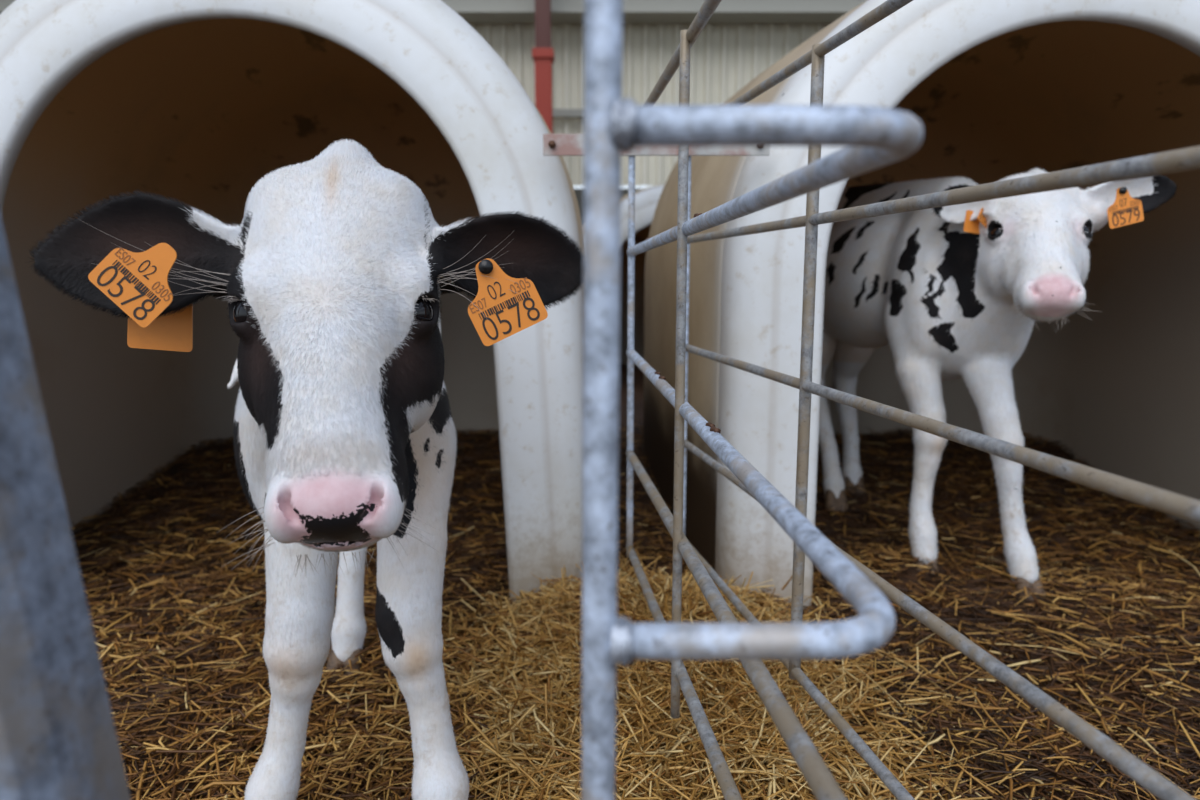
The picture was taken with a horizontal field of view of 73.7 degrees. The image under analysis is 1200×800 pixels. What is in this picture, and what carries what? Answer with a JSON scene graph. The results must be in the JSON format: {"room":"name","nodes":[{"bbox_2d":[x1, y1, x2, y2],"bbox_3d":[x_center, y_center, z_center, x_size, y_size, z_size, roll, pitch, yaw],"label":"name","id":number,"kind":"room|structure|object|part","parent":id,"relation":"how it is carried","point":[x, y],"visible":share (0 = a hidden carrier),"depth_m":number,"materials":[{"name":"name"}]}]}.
{"room":"dairy calf pen","nodes":[
{"label":"dairy calf pen","id":0,"kind":"room"},
{"bbox_2d":[73,363,1199,799],"bbox_3d":[0.500,0.435,1.127,11.000,0.110,10.100,0,9,0],"label":"floor","id":1,"kind":"structure","parent":0,"point":[638,374],"depth_m":1.75,"materials":[{"name":"brown soil"}]},
{"bbox_2d":[0,216,130,799],"bbox_3d":[-0.264,0.107,0.332,0.189,0.970,0.055,0,9,0],"label":"gate post","id":2,"kind":"object","parent":1,"relation":"on","point":[59,740],"visible":1,"depth_m":0.33,"materials":[{"name":"metal"}]},
{"bbox_2d":[532,0,554,133],"bbox_3d":[-0.375,-1.945,5.351,0.140,3.500,0.150,0,9,0],"label":"steel column","id":3,"kind":"structure","parent":1,"relation":"on","point":[543,56],"depth_m":5.25,"materials":[{"name":"red metal"}]},
{"bbox_3d":[-0.375,-2.994,5.193,0.100,1.380,0.100,0,9,0],"label":"post","id":4,"kind":"part","parent":3,"relation":"part of","materials":[{"name":"red metal"}]},
{"bbox_3d":[-0.375,-1.253,5.455,0.110,2.100,0.120,0,9,0],"label":"post","id":5,"kind":"part","parent":3,"relation":"part of","materials":[{"name":"red metal"}]},
{"bbox_2d":[71,423,1199,799],"bbox_3d":[0.116,0.332,1.770,3.614,0.153,2.709,0,9,0],"label":"bedding","id":6,"kind":"object","parent":1,"relation":"on","point":[1050,742],"visible":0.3,"depth_m":1.38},
{"bbox_2d":[0,0,582,603],"bbox_3d":[-0.674,-0.328,2.131,1.355,1.298,1.436,0,9,-3],"label":"hutch","id":7,"kind":"object","parent":6,"relation":"on","point":[193,102],"visible":0.62,"depth_m":1.86,"materials":[{"name":"white plastic"}]},
{"bbox_2d":[29,138,582,799],"bbox_3d":[-0.377,0.092,1.044,0.502,0.772,0.904,-4,9,-25],"label":"calf","id":8,"kind":"object","parent":6,"relation":"on","point":[333,274],"visible":0.96,"depth_m":0.73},
{"bbox_2d":[218,547,1094,799],"bbox_3d":[0.090,0.419,1.059,1.233,0.214,1.090,0,9,0],"label":"heap","id":9,"kind":"object","parent":6,"relation":"on","point":[643,703],"visible":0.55,"depth_m":1.06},
{"bbox_2d":[643,0,1199,611],"bbox_3d":[0.841,-0.356,2.138,1.400,1.350,1.436,0,9,0],"label":"hutch","id":10,"kind":"object","parent":6,"relation":"on","point":[997,90],"visible":0.6,"depth_m":2.00,"materials":[{"name":"white plastic"}]},
{"bbox_2d":[818,168,1177,599],"bbox_3d":[0.740,-0.087,1.866,0.402,0.872,1.111,-2,9,-14],"label":"calf","id":11,"kind":"object","parent":6,"relation":"on","point":[953,292],"visible":0.73,"depth_m":1.57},
{"bbox_2d":[619,184,664,364],"bbox_3d":[0.420,-0.595,4.675,1.400,1.350,1.436,0,9,0],"label":"hutch","id":12,"kind":"object","parent":1,"relation":"on","point":[646,200],"visible":0.09,"depth_m":5.33,"materials":[{"name":"white plastic"}]},
{"bbox_2d":[582,0,923,799],"bbox_3d":[0.064,-0.027,0.886,0.150,1.070,1.122,0,9,0],"label":"fence panel","id":13,"kind":"object","parent":1,"relation":"on","point":[871,137],"visible":1,"depth_m":0.34,"materials":[{"name":"metal"}]},
{"bbox_3d":[0.000,0.055,0.342,0.022,1.070,0.015,0,9,0],"label":"post","id":14,"kind":"part","parent":13,"relation":"part of","materials":[{"name":"metal"}]},
{"bbox_3d":[0.071,-0.379,0.835,0.134,0.015,1.117,0,9,0],"label":"rail","id":15,"kind":"part","parent":13,"relation":"part of","materials":[{"name":"metal"}]},
{"bbox_3d":[0.071,0.319,0.940,0.134,0.094,1.118,0,9,0],"label":"rail","id":16,"kind":"part","parent":13,"relation":"part of","materials":[{"name":"metal"}]},
{"bbox_3d":[0.071,0.165,0.916,0.134,0.047,1.118,0,9,0],"label":"rail","id":17,"kind":"part","parent":13,"relation":"part of","materials":[{"name":"metal"}]},
{"bbox_3d":[0.071,0.010,0.893,0.135,0.042,1.118,0,9,0],"label":"rail","id":18,"kind":"part","parent":13,"relation":"part of","materials":[{"name":"metal"}]},
{"bbox_3d":[0.071,-0.185,0.864,0.135,0.027,1.118,0,9,0],"label":"rail","id":19,"kind":"part","parent":13,"relation":"part of","materials":[{"name":"metal"}]},
{"bbox_2d":[683,0,1199,799],"bbox_3d":[0.262,0.030,0.845,0.018,0.970,1.258,-1,9,-10],"label":"divider","id":20,"kind":"object","parent":1,"relation":"on","point":[1186,159],"visible":0.82,"depth_m":0.72,"materials":[{"name":"metal"}]},
{"bbox_2d":[543,134,769,155],"bbox_3d":[0.097,-0.440,1.381,0.390,0.036,0.029,0,9,0],"label":"strap","id":21,"kind":"object","parent":20,"relation":"attached to","point":[553,144],"visible":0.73,"depth_m":1.38,"materials":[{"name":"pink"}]},
{"bbox_3d":[0.260,0.351,0.897,0.013,0.013,1.248,-1,9,-10],"label":"rail","id":22,"kind":"part","parent":20,"relation":"part of","materials":[{"name":"metal"}]},
{"bbox_3d":[0.260,-0.371,0.789,0.013,0.013,1.248,-1,9,-10],"label":"rail","id":23,"kind":"part","parent":20,"relation":"part of","materials":[{"name":"metal"}]},
{"bbox_3d":[0.260,0.168,0.870,0.226,0.013,1.232,0,9,0],"label":"rail","id":24,"kind":"part","parent":20,"relation":"part of","materials":[{"name":"metal"}]},
{"bbox_3d":[0.260,-0.001,0.844,0.013,0.021,1.248,-1,9,-10],"label":"rail","id":25,"kind":"part","parent":20,"relation":"part of","materials":[{"name":"metal"}]},
{"bbox_3d":[0.260,-0.191,0.816,0.013,0.018,1.248,-1,9,-10],"label":"rail","id":26,"kind":"part","parent":20,"relation":"part of","materials":[{"name":"metal"}]},
{"bbox_2d":[468,23,830,185],"bbox_3d":[0.530,-2.698,5.647,11.060,2.300,0.034,0,9,0],"label":"wall","id":27,"kind":"structure","parent":0,"point":[725,57],"depth_m":5.69,"materials":[{"name":"beige metal"}]},
{"bbox_2d":[0,0,866,22],"bbox_3d":[0.500,-2.762,5.471,11.000,0.280,0.240,0,9,0],"label":"steel beam","id":28,"kind":"structure","parent":27,"relation":"attached to","point":[471,11],"depth_m":5.47,"materials":[{"name":"grey"}]},
{"bbox_2d":[553,109,583,117],"bbox_3d":[0.500,-2.040,5.695,11.000,0.055,0.050,0,9,0],"label":"trim","id":29,"kind":"structure","parent":27,"relation":"attached to","point":[557,113],"depth_m":5.67,"materials":[{"name":"grey paint"}]},
{"bbox_2d":[574,189,640,225],"bbox_3d":[0.500,-0.900,5.902,11.000,1.270,0.140,0,9,0],"label":"trim","id":30,"kind":"structure","parent":27,"relation":"attached to","point":[579,193],"depth_m":5.75,"materials":[{"name":"grey"}]}
]}

